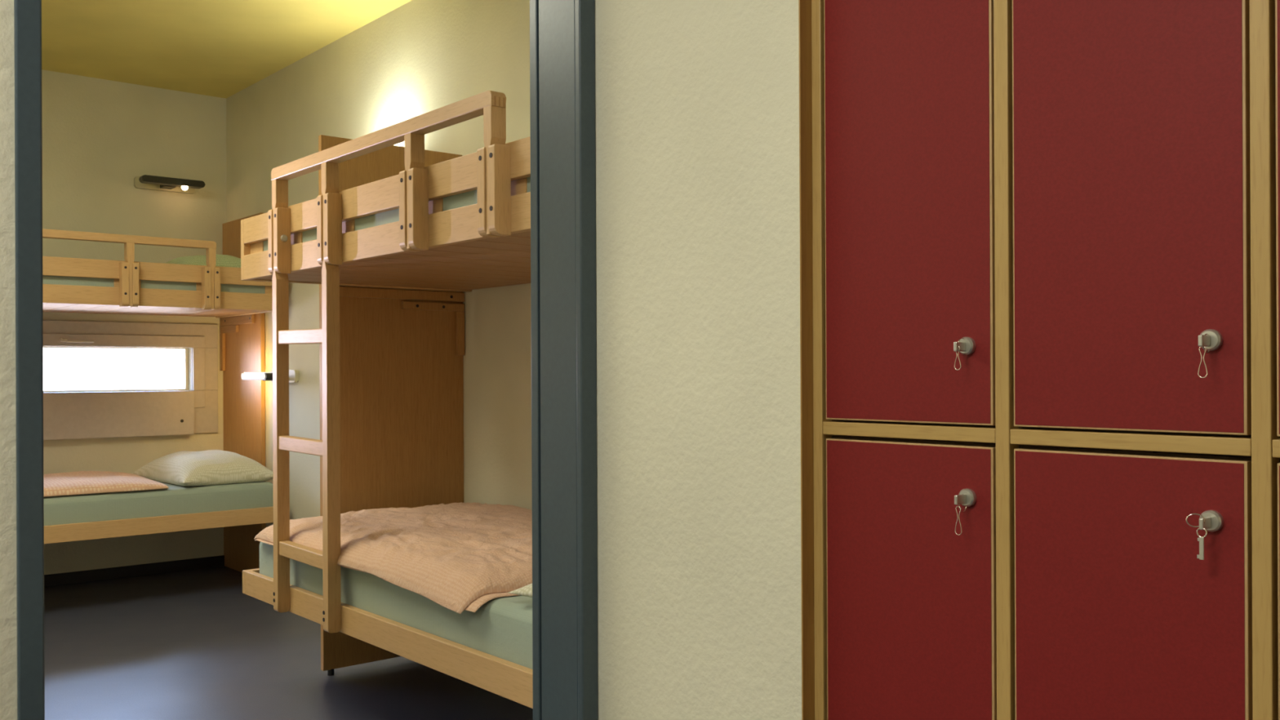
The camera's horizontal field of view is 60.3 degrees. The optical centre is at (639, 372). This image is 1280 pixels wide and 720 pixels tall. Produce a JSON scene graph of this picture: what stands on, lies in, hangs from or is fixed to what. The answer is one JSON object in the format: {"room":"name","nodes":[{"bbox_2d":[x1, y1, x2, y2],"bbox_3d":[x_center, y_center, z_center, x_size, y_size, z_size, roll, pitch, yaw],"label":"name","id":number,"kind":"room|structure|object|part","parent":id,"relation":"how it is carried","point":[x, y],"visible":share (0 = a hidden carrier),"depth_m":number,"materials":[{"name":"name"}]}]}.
{"room":"hostel corridor","nodes":[
{"label":"hostel corridor","id":0,"kind":"room"},
{"bbox_2d":[0,0,17,719],"bbox_3d":[-0.904,-0.239,1.414,4.460,2.687,0.144,0,0,-40],"label":"wall","id":1,"kind":"structure","parent":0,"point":[8,612],"depth_m":1.40,"materials":[{"name":"paint"}]},
{"bbox_2d":[13,0,598,719],"bbox_3d":[-0.487,0.057,1.770,0.940,2.090,0.158,0,0,-40],"label":"door frame","id":2,"kind":"structure","parent":1,"relation":"attached to","point":[562,32],"depth_m":2.01,"materials":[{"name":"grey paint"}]},
{"bbox_3d":[-0.787,0.059,1.421,0.031,2.090,0.016,0,0,-40],"label":"casing","id":3,"kind":"part","parent":2,"relation":"part of","materials":[{"name":"blue paint"}]},
{"bbox_3d":[-0.097,0.055,2.009,0.036,2.090,0.016,0,0,-40],"label":"casing","id":4,"kind":"part","parent":2,"relation":"part of","materials":[{"name":"blue paint"}]},
{"bbox_2d":[41,69,226,574],"bbox_3d":[-3.670,-0.227,5.375,3.530,2.687,0.200,0,0,-40],"label":"wall","id":5,"kind":"structure","parent":0,"point":[99,135],"depth_m":6.00,"materials":[{"name":"paint"}]},
{"bbox_2d":[43,320,217,439],"bbox_3d":[-3.444,0.041,5.436,2.690,0.621,0.138,0,0,-40],"label":"window","id":6,"kind":"structure","parent":5,"relation":"in","point":[121,413],"depth_m":5.98,"materials":[{"name":"paint"}]},
{"bbox_3d":[-2.954,-0.168,5.784,0.160,0.023,0.030,0,0,-40],"label":"handle","id":7,"kind":"part","parent":6,"relation":"part of","materials":[{"name":"brown wood"}]},
{"bbox_3d":[-3.468,-0.014,5.483,2.375,0.240,0.035,0,0,-40],"label":"glazing frame","id":8,"kind":"part","parent":6,"relation":"part of","materials":[{"name":"beige metal"}]},
{"bbox_2d":[44,555,224,586],"bbox_3d":[-3.606,1.085,5.284,3.260,0.062,0.012,0,0,-40],"label":"baseboard","id":9,"kind":"structure","parent":5,"relation":"attached to","point":[96,575],"depth_m":6.00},
{"bbox_2d":[133,174,204,193],"bbox_3d":[-2.586,-1.034,6.057,0.330,0.073,0.172,0,0,-40],"label":"reading lamp","id":10,"kind":"object","parent":5,"relation":"attached to","point":[145,181],"visible":1,"depth_m":6.03,"materials":[{"name":"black metal"}]},
{"bbox_3d":[-2.598,-1.027,6.071,0.060,0.022,0.095,0,0,-40],"label":"lamp arm","id":11,"kind":"part","parent":10,"relation":"part of","materials":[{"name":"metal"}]},
{"bbox_3d":[-2.497,-1.015,6.048,0.034,0.034,0.034,0,0,-40],"label":"lamp bulb","id":12,"kind":"part","parent":10,"relation":"part of","materials":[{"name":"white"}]},
{"bbox_2d":[41,0,411,98],"bbox_3d":[-2.166,-1.637,3.603,3.530,0.120,4.855,0,0,-40],"label":"ceiling","id":13,"kind":"structure","parent":0,"point":[216,48],"depth_m":5.17,"materials":[{"name":"yellow paint"}]},
{"bbox_2d":[44,566,533,719],"bbox_3d":[-1.107,1.155,1.660,4.460,0.100,9.170,0,0,-40],"label":"floor","id":14,"kind":"structure","parent":0,"point":[184,645],"depth_m":4.12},
{"bbox_2d":[42,213,273,572],"bbox_3d":[-2.854,0.129,5.282,2.105,1.967,0.993,0,0,-40],"label":"bunk bed","id":15,"kind":"object","parent":14,"relation":"on","point":[241,315],"visible":0.64,"depth_m":5.35,"materials":[{"name":"brown wood"}]},
{"bbox_3d":[-2.540,-0.613,4.932,1.265,0.036,0.040,0,0,-40],"label":"guard rail","id":16,"kind":"part","parent":15,"relation":"part of","materials":[{"name":"brown wood"}]},
{"bbox_3d":[-2.356,-0.453,5.089,0.034,0.296,0.040,0,0,-40],"label":"guard post","id":17,"kind":"part","parent":15,"relation":"part of","materials":[{"name":"brown wood"}]},
{"bbox_2d":[42,275,265,293],"bbox_3d":[-2.841,-0.401,5.295,1.900,0.146,0.851,0,0,-40],"label":"mattress","id":18,"kind":"object","parent":15,"relation":"on","point":[57,280],"visible":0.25,"depth_m":5.20,"materials":[{"name":"green fabric"}]},
{"bbox_2d":[164,254,240,267],"bbox_3d":[-2.285,-0.550,5.807,0.450,0.143,0.660,0,0,-40],"label":"pillow","id":19,"kind":"object","parent":18,"relation":"on","point":[223,260],"visible":0.15,"depth_m":5.60,"materials":[{"name":"green fabric"}]},
{"bbox_2d":[44,481,273,525],"bbox_3d":[-2.836,0.641,5.295,1.900,0.166,0.851,0,0,-40],"label":"mattress","id":20,"kind":"object","parent":15,"relation":"on","point":[175,500],"visible":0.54,"depth_m":5.21,"materials":[{"name":"green fabric"}]},
{"bbox_2d":[43,471,168,497],"bbox_3d":[-2.956,0.527,5.149,1.346,0.061,0.772,0,0,-40],"label":"duvet","id":21,"kind":"object","parent":20,"relation":"on","point":[78,482],"visible":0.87,"depth_m":5.15,"materials":[{"name":"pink fabric"}]},
{"bbox_2d":[132,449,272,486],"bbox_3d":[-2.250,0.478,5.702,0.490,0.152,0.710,0,0,-43],"label":"pillow","id":22,"kind":"object","parent":20,"relation":"on","point":[209,467],"visible":0.94,"depth_m":5.52,"materials":[{"name":"beige fabric"}]},
{"bbox_3d":[-2.544,0.720,4.967,1.972,0.078,0.024,0,0,-40],"label":"rail","id":23,"kind":"part","parent":15,"relation":"part of","materials":[{"name":"brown wood"}]},
{"bbox_3d":[-2.073,-0.455,5.330,0.034,0.296,0.040,0,0,-40],"label":"guard post","id":24,"kind":"part","parent":15,"relation":"part of","materials":[{"name":"brown wood"}]},
{"bbox_3d":[-2.115,-0.413,5.926,0.023,0.206,0.878,0,0,-40],"label":"rail","id":25,"kind":"part","parent":15,"relation":"part of","materials":[{"name":"brown wood"}]},
{"bbox_3d":[-2.201,0.128,6.121,0.023,1.964,0.563,0,0,-40],"label":"panel","id":26,"kind":"part","parent":15,"relation":"part of","materials":[{"name":"brown wood"}]},
{"bbox_2d":[240,90,533,708],"bbox_3d":[-0.406,0.118,3.305,0.949,1.967,2.068,0,0,-40],"label":"bunk bed","id":27,"kind":"object","parent":14,"relation":"on","point":[390,334],"visible":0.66,"depth_m":3.42,"materials":[{"name":"brown wood"}]},
{"bbox_3d":[-1.006,0.713,4.043,0.900,0.078,0.028,0,0,-40],"label":"rail","id":28,"kind":"part","parent":27,"relation":"part of","materials":[{"name":"brown wood"}]},
{"bbox_3d":[-1.011,-0.418,4.043,0.900,0.206,0.028,0,0,-40],"label":"rail","id":29,"kind":"part","parent":27,"relation":"part of","materials":[{"name":"brown wood"}]},
{"bbox_3d":[-0.731,-0.621,2.988,0.040,0.036,1.265,0,0,-40],"label":"guard rail","id":30,"kind":"part","parent":27,"relation":"part of","materials":[{"name":"brown wood"}]},
{"bbox_3d":[-0.690,0.711,2.998,0.024,0.078,1.972,0,0,-40],"label":"rail","id":31,"kind":"part","parent":27,"relation":"part of","materials":[{"name":"brown wood"}]},
{"bbox_3d":[-0.934,0.110,4.198,0.593,1.945,0.022,0,0,-40],"label":"panel","id":32,"kind":"part","parent":27,"relation":"part of","materials":[{"name":"brown wood"}]},
{"bbox_2d":[258,176,530,250],"bbox_3d":[-0.367,-0.412,3.289,0.851,0.146,1.900,0,0,-40],"label":"mattress","id":33,"kind":"object","parent":27,"relation":"on","point":[470,197],"visible":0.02,"depth_m":3.00,"materials":[{"name":"green fabric"}]},
{"bbox_2d":[259,542,532,669],"bbox_3d":[-0.362,0.626,3.289,0.851,0.172,1.900,0,0,-40],"label":"mattress","id":34,"kind":"object","parent":27,"relation":"on","point":[501,628],"visible":0.09,"depth_m":2.83,"materials":[{"name":"green fabric"}]},
{"bbox_2d":[253,502,532,613],"bbox_3d":[-0.433,0.513,3.324,0.876,0.137,1.647,0,0,-40],"label":"duvet","id":35,"kind":"object","parent":34,"relation":"on","point":[460,557],"visible":0.62,"depth_m":3.05,"materials":[{"name":"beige fabric"}]},
{"bbox_2d":[508,583,532,597],"bbox_3d":[0.070,0.486,2.679,0.380,0.096,0.700,0,0,44],"label":"pillow","id":36,"kind":"object","parent":34,"relation":"on","point":[526,591],"visible":0.05,"depth_m":2.55,"materials":[{"name":"beige fabric"}]},
{"bbox_3d":[-0.573,-0.461,2.805,0.040,0.296,0.034,0,0,-40],"label":"guard post","id":37,"kind":"part","parent":27,"relation":"part of","materials":[{"name":"brown wood"}]},
{"bbox_3d":[-0.332,-0.463,2.522,0.040,0.296,0.034,0,0,-40],"label":"guard post","id":38,"kind":"part","parent":27,"relation":"part of","materials":[{"name":"brown wood"}]},
{"bbox_2d":[226,0,532,527],"bbox_3d":[-0.815,-0.240,4.631,0.150,2.687,4.635,0,0,-40],"label":"wall","id":39,"kind":"structure","parent":0,"point":[420,57],"depth_m":4.68,"materials":[{"name":"paint"}]},
{"bbox_2d":[241,369,299,382],"bbox_3d":[-1.897,0.021,5.650,0.176,0.064,0.330,0,0,-40],"label":"reading lamp","id":40,"kind":"object","parent":39,"relation":"attached to","point":[294,375],"visible":0.74,"depth_m":5.58,"materials":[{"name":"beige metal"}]},
{"bbox_2d":[241,372,272,378],"bbox_3d":[-1.944,0.016,5.614,0.058,0.034,0.307,0,0,-40],"label":"diffuser","id":41,"kind":"object","parent":40,"relation":"attached to","point":[246,375],"depth_m":5.55,"materials":[{"name":"white plastic"}]},
{"bbox_3d":[-1.838,0.020,5.700,0.022,0.064,0.320,0,0,-40],"label":"wall plate","id":42,"kind":"part","parent":40,"relation":"part of","materials":[{"name":"beige metal"}]},
{"bbox_2d":[595,0,801,719],"bbox_3d":[1.322,-0.249,0.464,0.120,2.687,4.190,0,0,-40],"label":"wall","id":43,"kind":"structure","parent":0,"point":[697,101],"depth_m":1.81,"materials":[{"name":"paint"}]},
{"bbox_2d":[798,0,1279,719],"bbox_3d":[0.809,0.056,1.306,0.438,1.958,1.251,0,0,-40],"label":"lockers","id":44,"kind":"object","parent":43,"relation":"attached to","point":[1078,193],"visible":0.99,"depth_m":1.37,"materials":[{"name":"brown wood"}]},
{"bbox_3d":[0.513,0.082,1.660,0.389,0.019,0.288,0,0,-40],"label":"shelf rail","id":45,"kind":"part","parent":44,"relation":"part of","materials":[{"name":"brown wood"}]},
{"bbox_3d":[0.372,-0.414,1.541,0.018,0.966,0.279,0,0,-40],"label":"locker door","id":46,"kind":"part","parent":44,"relation":"part of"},
{"bbox_3d":[0.376,0.537,1.541,0.018,0.878,0.279,0,0,-40],"label":"locker door","id":47,"kind":"part","parent":44,"relation":"part of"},
{"bbox_2d":[954,337,964,370],"bbox_3d":[0.422,-0.024,1.446,0.021,0.043,0.011,0,0,-40],"label":"hook","id":48,"kind":"object","parent":44,"relation":"hanging from","point":[960,338],"visible":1,"depth_m":1.44,"materials":[{"name":"metal"}]},
{"bbox_3d":[0.418,-0.034,1.444,0.022,0.012,0.005,0,0,-40],"label":"lock lever","id":49,"kind":"part","parent":44,"relation":"part of","materials":[{"name":"silver metal"}]},
{"bbox_3d":[0.419,0.166,1.444,0.022,0.012,0.005,0,0,-40],"label":"lock lever","id":50,"kind":"part","parent":44,"relation":"part of","materials":[{"name":"silver metal"}]},
{"bbox_2d":[955,493,966,535],"bbox_3d":[0.423,0.186,1.446,0.021,0.053,0.011,0,0,-40],"label":"hook","id":51,"kind":"object","parent":44,"relation":"hanging from","point":[957,516],"visible":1,"depth_m":1.44,"materials":[{"name":"metal"}]},
{"bbox_3d":[0.714,0.081,1.425,0.389,0.019,0.288,0,0,-40],"label":"shelf rail","id":52,"kind":"part","parent":44,"relation":"part of","materials":[{"name":"brown wood"}]},
{"bbox_3d":[0.572,-0.415,1.306,0.018,0.966,0.279,0,0,-40],"label":"locker door","id":53,"kind":"part","parent":44,"relation":"part of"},
{"bbox_3d":[0.576,0.536,1.306,0.018,0.878,0.279,0,0,-40],"label":"locker door","id":54,"kind":"part","parent":44,"relation":"part of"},
{"bbox_2d":[1186,513,1207,559],"bbox_3d":[0.609,0.179,1.205,0.021,0.050,0.005,0,0,32],"label":"key","id":55,"kind":"object","parent":44,"relation":"hanging from","point":[1201,539],"visible":1,"depth_m":1.20,"materials":[{"name":"metal"}]},
{"bbox_3d":[0.612,0.192,1.203,0.002,0.025,0.007,0,0,-40],"label":"key blade","id":56,"kind":"part","parent":55,"relation":"part of","materials":[{"name":"silver metal"}]},
{"bbox_2d":[1197,333,1209,377],"bbox_3d":[0.622,-0.018,1.211,0.021,0.049,0.011,0,0,-40],"label":"ring","id":57,"kind":"object","parent":44,"relation":"hanging from","point":[1205,334],"visible":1,"depth_m":1.21,"materials":[{"name":"metal"}]},
{"bbox_3d":[0.619,-0.035,1.209,0.022,0.012,0.005,0,0,-40],"label":"lock lever","id":58,"kind":"part","parent":44,"relation":"part of","materials":[{"name":"silver metal"}]},
{"bbox_3d":[0.619,0.166,1.209,0.022,0.012,0.005,0,0,-40],"label":"lock lever","id":59,"kind":"part","parent":44,"relation":"part of","materials":[{"name":"silver metal"}]},
{"bbox_3d":[0.914,0.080,1.190,0.389,0.019,0.288,0,0,-40],"label":"shelf rail","id":60,"kind":"part","parent":44,"relation":"part of","materials":[{"name":"brown wood"}]},
{"bbox_3d":[0.772,-0.415,1.072,0.018,0.966,0.279,0,0,-40],"label":"locker door","id":61,"kind":"part","parent":44,"relation":"part of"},
{"bbox_3d":[0.776,0.535,1.072,0.018,0.878,0.279,0,0,-40],"label":"locker door","id":62,"kind":"part","parent":44,"relation":"part of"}
]}

